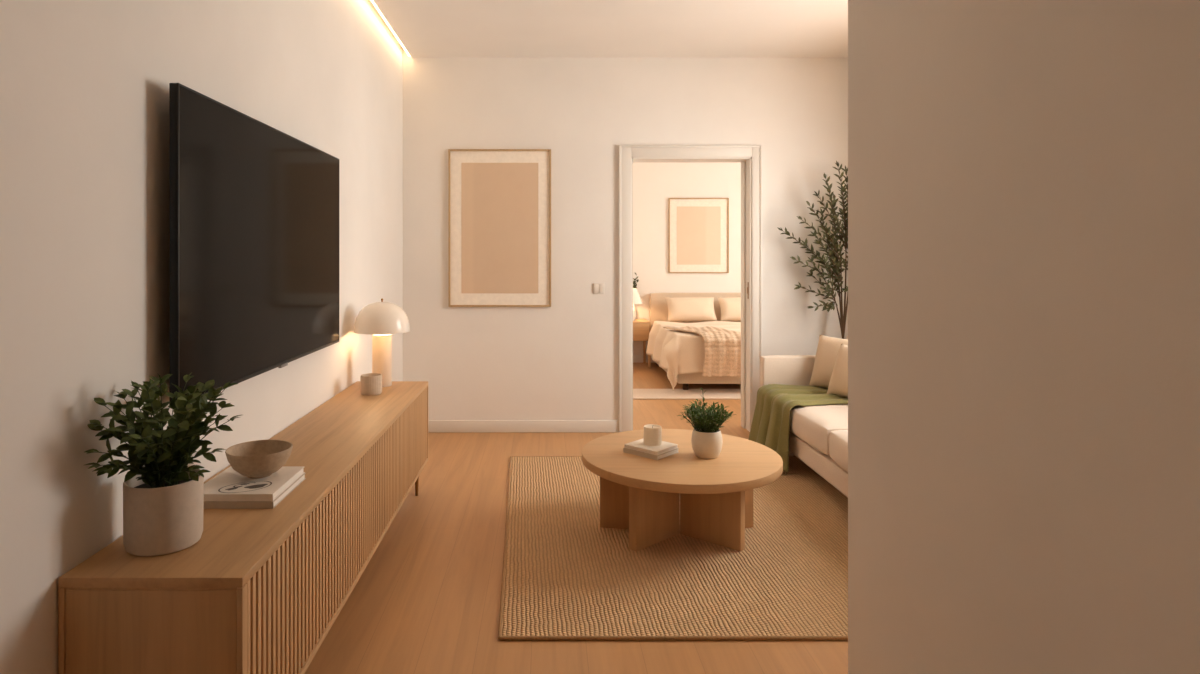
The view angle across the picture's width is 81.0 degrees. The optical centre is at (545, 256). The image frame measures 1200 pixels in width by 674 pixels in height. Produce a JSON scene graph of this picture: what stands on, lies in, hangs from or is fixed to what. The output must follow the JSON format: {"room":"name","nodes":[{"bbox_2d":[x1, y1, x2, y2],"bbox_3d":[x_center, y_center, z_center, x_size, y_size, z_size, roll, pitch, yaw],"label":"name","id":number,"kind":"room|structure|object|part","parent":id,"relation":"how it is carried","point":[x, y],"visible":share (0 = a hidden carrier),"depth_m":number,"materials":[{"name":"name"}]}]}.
{"room":"living room","nodes":[
{"label":"living room","id":0,"kind":"room"},
{"bbox_2d":[0,0,402,673],"bbox_3d":[-1.185,-0.174,1.635,0.150,3.060,7.570,0,0,0],"label":"wall","id":1,"kind":"structure","parent":0,"point":[84,84],"depth_m":1.80,"materials":[{"name":"beige paint"}]},
{"bbox_2d":[169,83,338,407],"bbox_3d":[-1.073,-0.029,2.745,0.074,0.927,1.540,0,0,0],"label":"tv","id":2,"kind":"object","parent":1,"relation":"attached to","point":[254,206],"visible":0.88,"depth_m":2.39,"materials":[{"name":"black plastic"}]},
{"bbox_2d":[304,363,847,673],"bbox_3d":[1.470,1.406,3.500,5.460,0.100,11.300,0,0,0],"label":"floor","id":3,"kind":"structure","parent":0,"point":[427,600],"depth_m":2.77,"materials":[{"name":"brown wood"}]},
{"bbox_2d":[58,381,427,673],"bbox_3d":[-0.896,1.041,2.837,0.418,0.630,2.505,0,0,0],"label":"media console","id":4,"kind":"object","parent":3,"relation":"on","point":[260,591],"visible":1,"depth_m":1.83,"materials":[{"name":"brown wood"}]},
{"bbox_3d":[-0.896,0.968,1.597,0.418,0.436,0.024,0,0,0],"label":"panel","id":5,"kind":"part","parent":4,"relation":"part of","materials":[{"name":"brown wood"}]},
{"bbox_2d":[85,372,240,555],"bbox_3d":[-0.937,0.508,1.772,0.312,0.436,0.369,0,0,0],"label":"potted plant","id":6,"kind":"object","parent":4,"relation":"on","point":[163,499],"visible":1,"depth_m":1.72,"materials":[{"name":"green plant"}]},
{"bbox_3d":[-0.968,0.642,1.775,0.180,0.168,0.180,0,0,0],"label":"pot","id":7,"kind":"part","parent":6,"relation":"part of","materials":[{"name":"ceramic"}]},
{"bbox_2d":[203,473,305,508],"bbox_3d":[-0.910,0.716,2.155,0.249,0.020,0.274,0,0,0],"label":"book","id":8,"kind":"object","parent":4,"relation":"on","point":[207,504],"visible":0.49,"depth_m":2.02,"materials":[{"name":"white paper"}]},
{"bbox_2d":[204,466,304,500],"bbox_3d":[-0.911,0.695,2.156,0.244,0.022,0.268,0,0,0],"label":"book","id":9,"kind":"object","parent":8,"relation":"on","point":[229,485],"visible":0.94,"depth_m":2.10,"materials":[{"name":"grey paper"}]},
{"bbox_2d":[225,440,292,478],"bbox_3d":[-0.900,0.642,2.200,0.197,0.086,0.197,0,0,0],"label":"bowl","id":10,"kind":"object","parent":9,"relation":"on","point":[256,459],"visible":1,"depth_m":2.16,"materials":[{"name":"brown wood"}]},
{"bbox_3d":[-0.704,0.959,1.917,0.027,0.414,0.612,0,0,0],"label":"slatted door","id":11,"kind":"part","parent":4,"relation":"part of","materials":[{"name":"brown wood"}]},
{"bbox_3d":[-0.704,0.959,2.531,0.027,0.414,0.612,0,0,0],"label":"slatted door","id":12,"kind":"part","parent":4,"relation":"part of","materials":[{"name":"brown wood"}]},
{"bbox_3d":[-0.896,1.177,2.837,0.418,0.018,2.456,0,0,0],"label":"panel","id":13,"kind":"part","parent":4,"relation":"part of","materials":[{"name":"brown wood"}]},
{"bbox_2d":[360,373,381,394],"bbox_3d":[-0.928,0.676,3.720,0.113,0.100,0.113,0,0,0],"label":"cup","id":14,"kind":"object","parent":4,"relation":"on","point":[370,383],"visible":1,"depth_m":3.67,"materials":[{"name":"ceramic"}]},
{"bbox_2d":[354,298,409,386],"bbox_3d":[-0.925,0.479,3.950,0.305,0.493,0.305,0,0,0],"label":"table lamp","id":15,"kind":"object","parent":4,"relation":"on","point":[380,320],"visible":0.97,"depth_m":3.88,"materials":[{"name":"white glass"}]},
{"bbox_3d":[-0.925,0.338,3.950,0.305,0.167,0.305,0,0,0],"label":"lamp shade","id":16,"kind":"part","parent":15,"relation":"part of","materials":[{"name":"white"}]},
{"bbox_3d":[-0.704,0.959,3.144,0.027,0.414,0.612,0,0,0],"label":"slatted door","id":17,"kind":"part","parent":4,"relation":"part of","materials":[{"name":"brown wood"}]},
{"bbox_3d":[-0.704,0.959,3.758,0.027,0.414,0.612,0,0,0],"label":"slatted door","id":18,"kind":"part","parent":4,"relation":"part of","materials":[{"name":"brown wood"}]},
{"bbox_3d":[-0.735,1.271,3.980,0.060,0.170,0.060,0,0,0],"label":"leg","id":19,"kind":"part","parent":4,"relation":"part of","materials":[{"name":"wood"}]},
{"bbox_3d":[-0.896,0.968,4.078,0.418,0.436,0.024,0,0,0],"label":"panel","id":20,"kind":"part","parent":4,"relation":"part of","materials":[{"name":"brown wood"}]},
{"bbox_2d":[633,319,650,367],"bbox_3d":[1.028,1.073,8.733,0.495,0.566,0.474,0,0,0],"label":"nightstand","id":21,"kind":"object","parent":3,"relation":"on","point":[641,327],"visible":0.31,"depth_m":8.52,"materials":[{"name":"brown wood"}]},
{"bbox_2d":[633,273,638,317],"bbox_3d":[1.099,0.492,8.894,0.166,0.595,0.097,0,0,0],"label":"vase","id":22,"kind":"object","parent":21,"relation":"on","point":[635,280],"visible":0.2,"depth_m":8.88,"materials":[{"name":"beige ceramic"}]},
{"bbox_2d":[633,288,642,320],"bbox_3d":[1.045,0.590,8.680,0.310,0.400,0.310,0,0,0],"label":"bedside lamp","id":23,"kind":"object","parent":21,"relation":"on","point":[636,298],"visible":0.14,"depth_m":8.60,"materials":[{"name":"white"}]},
{"bbox_3d":[1.045,0.482,8.680,0.310,0.185,0.310,0,0,0],"label":"lamp shade","id":24,"kind":"part","parent":23,"relation":"part of","materials":[{"name":"white fabric"}]},
{"bbox_3d":[1.028,0.908,8.532,0.451,0.191,0.020,0,0,0],"label":"drawer","id":25,"kind":"part","parent":21,"relation":"part of","materials":[{"name":"brown wood"}]},
{"bbox_3d":[1.260,1.191,8.955,0.030,0.330,0.030,0,0,0],"label":"leg","id":26,"kind":"part","parent":21,"relation":"part of","materials":[{"name":"brown wood"}]},
{"bbox_3d":[1.260,1.191,8.535,0.030,0.330,0.030,0,0,0],"label":"leg","id":27,"kind":"part","parent":21,"relation":"part of","materials":[{"name":"brown wood"}]},
{"bbox_2d":[498,456,847,639],"bbox_3d":[0.812,1.349,3.599,2.110,0.014,2.255,0,0,0],"label":"jute rug","id":28,"kind":"object","parent":3,"relation":"on","point":[566,576],"visible":0.47,"depth_m":3.02,"materials":[{"name":"beige wicker"}]},
{"bbox_2d":[582,429,782,551],"bbox_3d":[0.653,1.151,3.420,0.956,0.389,0.956,0,0,0],"label":"coffee table","id":29,"kind":"object","parent":28,"relation":"on","point":[684,493],"visible":0.9,"depth_m":3.26,"materials":[{"name":"brown wood"}]},
{"bbox_3d":[0.451,1.172,3.469,0.365,0.346,0.045,0,0,11],"label":"panel","id":30,"kind":"part","parent":29,"relation":"part of","materials":[{"name":"brown wood"}]},
{"bbox_2d":[623,448,678,459],"bbox_3d":[0.515,0.945,3.424,0.200,0.022,0.186,0,0,44],"label":"book","id":31,"kind":"object","parent":29,"relation":"on","point":[625,450],"visible":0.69,"depth_m":3.35,"materials":[{"name":"white paper"}]},
{"bbox_2d":[624,438,677,454],"bbox_3d":[0.515,0.925,3.423,0.192,0.018,0.179,0,0,44],"label":"book","id":32,"kind":"object","parent":31,"relation":"on","point":[638,445],"visible":0.8,"depth_m":3.38,"materials":[{"name":"white paper"}]},
{"bbox_2d":[644,424,661,445],"bbox_3d":[0.523,0.871,3.435,0.088,0.090,0.088,0,0,0],"label":"candle","id":33,"kind":"object","parent":32,"relation":"on","point":[652,432],"visible":1,"depth_m":3.40,"materials":[{"name":"beige wax"}]},
{"bbox_3d":[0.516,1.172,3.313,0.315,0.346,0.045,0,0,-41],"label":"panel","id":34,"kind":"part","parent":29,"relation":"part of","materials":[{"name":"brown wood"}]},
{"bbox_2d":[678,387,735,458],"bbox_3d":[0.767,0.796,3.363,0.290,0.320,0.278,0,0,0],"label":"potted herb","id":35,"kind":"object","parent":29,"relation":"on","point":[706,439],"visible":1,"depth_m":3.31,"materials":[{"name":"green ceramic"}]},
{"bbox_2d":[691,428,722,458],"bbox_3d":[0.772,0.892,3.360,0.147,0.128,0.147,0,0,0],"label":"pot","id":36,"kind":"object","parent":29,"relation":"on","point":[706,442],"depth_m":3.30,"materials":[{"name":"beige ceramic"}]},
{"bbox_3d":[0.784,1.172,3.314,0.315,0.346,0.045,0,0,41],"label":"panel","id":37,"kind":"part","parent":29,"relation":"part of","materials":[{"name":"brown wood"}]},
{"bbox_3d":[0.849,1.172,3.469,0.365,0.346,0.045,0,0,-11],"label":"panel","id":38,"kind":"part","parent":29,"relation":"part of","materials":[{"name":"brown wood"}]},
{"bbox_2d":[633,389,740,398],"bbox_3d":[2.010,1.350,6.905,2.580,0.010,0.490,0,0,0],"label":"bedroom rug","id":39,"kind":"object","parent":3,"relation":"on","point":[637,393],"visible":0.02,"depth_m":6.85,"materials":[{"name":"fabric"}]},
{"bbox_2d":[649,293,740,389],"bbox_3d":[2.123,0.906,7.989,1.615,0.900,2.017,0,0,0],"label":"bed","id":40,"kind":"object","parent":3,"relation":"on","point":[658,307],"visible":0.09,"depth_m":8.88,"materials":[{"name":"beige fabric"}]},
{"bbox_3d":[1.415,1.307,7.100,0.050,0.074,0.050,0,0,0],"label":"leg","id":41,"kind":"part","parent":40,"relation":"part of","materials":[{"name":"brown wood"}]},
{"bbox_2d":[665,297,716,320],"bbox_3d":[1.800,0.644,8.679,0.627,0.284,0.230,0,0,0],"label":"bed pillow","id":42,"kind":"object","parent":40,"relation":"on","point":[682,308],"visible":1,"depth_m":8.61,"materials":[{"name":"fabric"}]},
{"bbox_2d":[646,321,740,390],"bbox_3d":[2.099,1.047,7.633,1.876,0.560,1.590,0,0,0],"label":"duvet","id":43,"kind":"object","parent":40,"relation":"on","point":[678,352],"visible":0.44,"depth_m":6.96,"materials":[{"name":"fabric"}]},
{"bbox_2d":[663,326,740,376],"bbox_3d":[1.623,0.954,7.175,0.552,0.428,0.857,0,0,-13],"label":"knit throw","id":44,"kind":"object","parent":43,"relation":"on","point":[722,346],"visible":0.94,"depth_m":6.83,"materials":[{"name":"beige fabric"}]},
{"bbox_3d":[2.123,0.864,8.941,1.595,0.815,0.112,0,0,0],"label":"headboard","id":45,"kind":"part","parent":40,"relation":"part of","materials":[{"name":"beige fabric"}]},
{"bbox_3d":[2.123,1.163,7.930,1.615,0.215,1.900,0,0,0],"label":"frame","id":46,"kind":"part","parent":40,"relation":"part of","materials":[{"name":"beige fabric"}]},
{"bbox_2d":[717,297,740,320],"bbox_3d":[2.450,0.644,8.679,0.627,0.284,0.230,0,0,0],"label":"bed pillow","id":47,"kind":"object","parent":40,"relation":"on","point":[730,307],"visible":0.53,"depth_m":8.61,"materials":[{"name":"fabric"}]},
{"bbox_2d":[760,336,847,496],"bbox_3d":[1.976,0.940,3.833,0.918,0.832,2.477,0,0,0],"label":"sofa","id":48,"kind":"object","parent":3,"relation":"on","point":[818,435],"visible":0.09,"depth_m":4.13,"materials":[{"name":"fabric"}]},
{"bbox_3d":[1.988,0.976,5.018,0.891,0.537,0.107,0,0,0],"label":"arm","id":49,"kind":"part","parent":48,"relation":"part of","materials":[{"name":"fabric"}]},
{"bbox_2d":[748,384,847,475],"bbox_3d":[1.750,1.116,4.619,0.718,0.473,0.672,0,0,0],"label":"throw blanket","id":50,"kind":"object","parent":48,"relation":"on","point":[774,402],"visible":0.7,"depth_m":4.49,"materials":[{"name":"fabric"}]},
{"bbox_2d":[789,404,847,455],"bbox_3d":[1.891,1.020,4.397,0.748,0.210,1.143,0,0,0],"label":"seat cushion","id":51,"kind":"object","parent":48,"relation":"on","point":[810,427],"depth_m":4.09,"materials":[{"name":"fabric"}]},
{"bbox_2d":[809,335,847,387],"bbox_3d":[2.000,0.729,4.765,0.188,0.357,0.400,0,0,-35],"label":"throw pillow","id":52,"kind":"object","parent":48,"relation":"on","point":[828,348],"visible":0.4,"depth_m":4.80,"materials":[{"name":"beige fabric"}]},
{"bbox_2d":[826,344,847,397],"bbox_3d":[1.985,0.739,4.450,0.191,0.329,0.380,0,0,-29],"label":"throw pillow","id":53,"kind":"object","parent":48,"relation":"on","point":[838,385],"visible":0.3,"depth_m":4.50,"materials":[{"name":"beige fabric"}]},
{"bbox_2d":[829,430,847,471],"bbox_3d":[1.891,1.020,3.265,0.748,0.210,1.138,0,0,0],"label":"seat cushion","id":54,"kind":"object","parent":48,"relation":"on","point":[838,439],"depth_m":3.68,"materials":[{"name":"fabric"}]},
{"bbox_2d":[778,161,847,338],"bbox_3d":[2.084,0.324,5.210,0.690,2.063,0.290,0,0,0],"label":"tree","id":55,"kind":"object","parent":3,"relation":"on","point":[835,260],"visible":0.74,"depth_m":5.19,"materials":[{"name":"green plant"}]},
{"bbox_2d":[373,0,847,57],"bbox_3d":[0.795,-1.614,1.635,3.810,0.140,7.570,0,0,0],"label":"ceiling","id":56,"kind":"structure","parent":0,"point":[425,28],"depth_m":4.71,"materials":[{"name":"paint"}]},
{"bbox_2d":[371,0,409,55],"bbox_3d":[-1.053,-1.562,3.015,0.022,0.024,4.790,0,0,0],"label":"ceiling light strip","id":57,"kind":"object","parent":56,"relation":"attached to","point":[371,0],"visible":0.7,"depth_m":4.71,"materials":[{"name":"white plastic"}]},
{"bbox_2d":[403,48,847,419],"bbox_3d":[0.720,-0.174,5.515,3.960,3.060,0.190,0,0,0],"label":"wall","id":58,"kind":"structure","parent":0,"point":[560,361],"depth_m":5.42,"materials":[{"name":"beige paint"}]},
{"bbox_2d":[448,149,550,306],"bbox_3d":[-0.356,-0.224,5.406,0.792,1.215,0.028,0,0,0],"label":"framed picture","id":59,"kind":"object","parent":58,"relation":"attached to","point":[499,200],"visible":1,"depth_m":5.41,"materials":[{"name":"beige paper"}]},
{"bbox_2d":[461,163,537,292],"bbox_3d":[-0.356,-0.224,5.407,0.594,1.008,0.001,0,0,0],"label":"print","id":60,"kind":"object","parent":59,"relation":"attached to","point":[499,201],"depth_m":5.41},
{"bbox_2d":[428,420,618,431],"bbox_3d":[-0.267,1.310,5.413,1.658,0.093,0.014,0,0,0],"label":"baseboard","id":61,"kind":"structure","parent":58,"relation":"attached to","point":[433,425],"depth_m":5.41,"materials":[{"name":"white wood"}]},
{"bbox_2d":[593,283,603,293],"bbox_3d":[0.408,0.243,5.413,0.087,0.085,0.014,0,0,0],"label":"light switch","id":62,"kind":"object","parent":58,"relation":"attached to","point":[598,288],"visible":1,"depth_m":5.41,"materials":[{"name":"plastic"}]},
{"bbox_2d":[619,145,761,431],"bbox_3d":[1.113,0.247,5.505,1.103,2.217,0.230,0,0,0],"label":"door frame","id":63,"kind":"structure","parent":58,"relation":"in","point":[750,156],"depth_m":5.40,"materials":[{"name":"white wood"}]},
{"bbox_3d":[1.575,0.261,5.463,0.008,0.130,0.025,0,0,0],"label":"strike plate","id":64,"kind":"part","parent":63,"relation":"part of","materials":[{"name":"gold metal"}]},
{"bbox_2d":[633,162,740,354],"bbox_3d":[2.100,-0.094,9.075,4.100,2.900,0.150,0,0,0],"label":"wall","id":65,"kind":"structure","parent":0,"point":[654,183],"depth_m":9.00,"materials":[{"name":"paint"}]},
{"bbox_2d":[633,355,655,362],"bbox_3d":[2.075,1.310,8.993,3.850,0.093,0.014,0,0,0],"label":"baseboard","id":66,"kind":"structure","parent":65,"relation":"attached to","point":[636,358],"depth_m":8.99,"materials":[{"name":"white wood"}]},
{"bbox_2d":[669,198,728,272],"bbox_3d":[1.960,-0.276,8.986,0.770,0.963,0.028,0,0,0],"label":"framed picture","id":67,"kind":"object","parent":65,"relation":"attached to","point":[698,227],"visible":1,"depth_m":8.99,"materials":[{"name":"beige paper"}]},
{"bbox_2d":[677,206,720,264],"bbox_3d":[1.960,-0.276,8.987,0.562,0.746,0.001,0,0,0],"label":"print","id":68,"kind":"object","parent":67,"relation":"attached to","point":[698,227],"depth_m":8.99},
{"bbox_2d":[848,0,1199,673],"bbox_3d":[1.725,-0.094,-0.032,1.650,2.900,4.236,0,0,0],"label":"wall","id":69,"kind":"structure","parent":0,"point":[1024,175],"depth_m":1.33,"materials":[{"name":"beige paint"}]}
]}

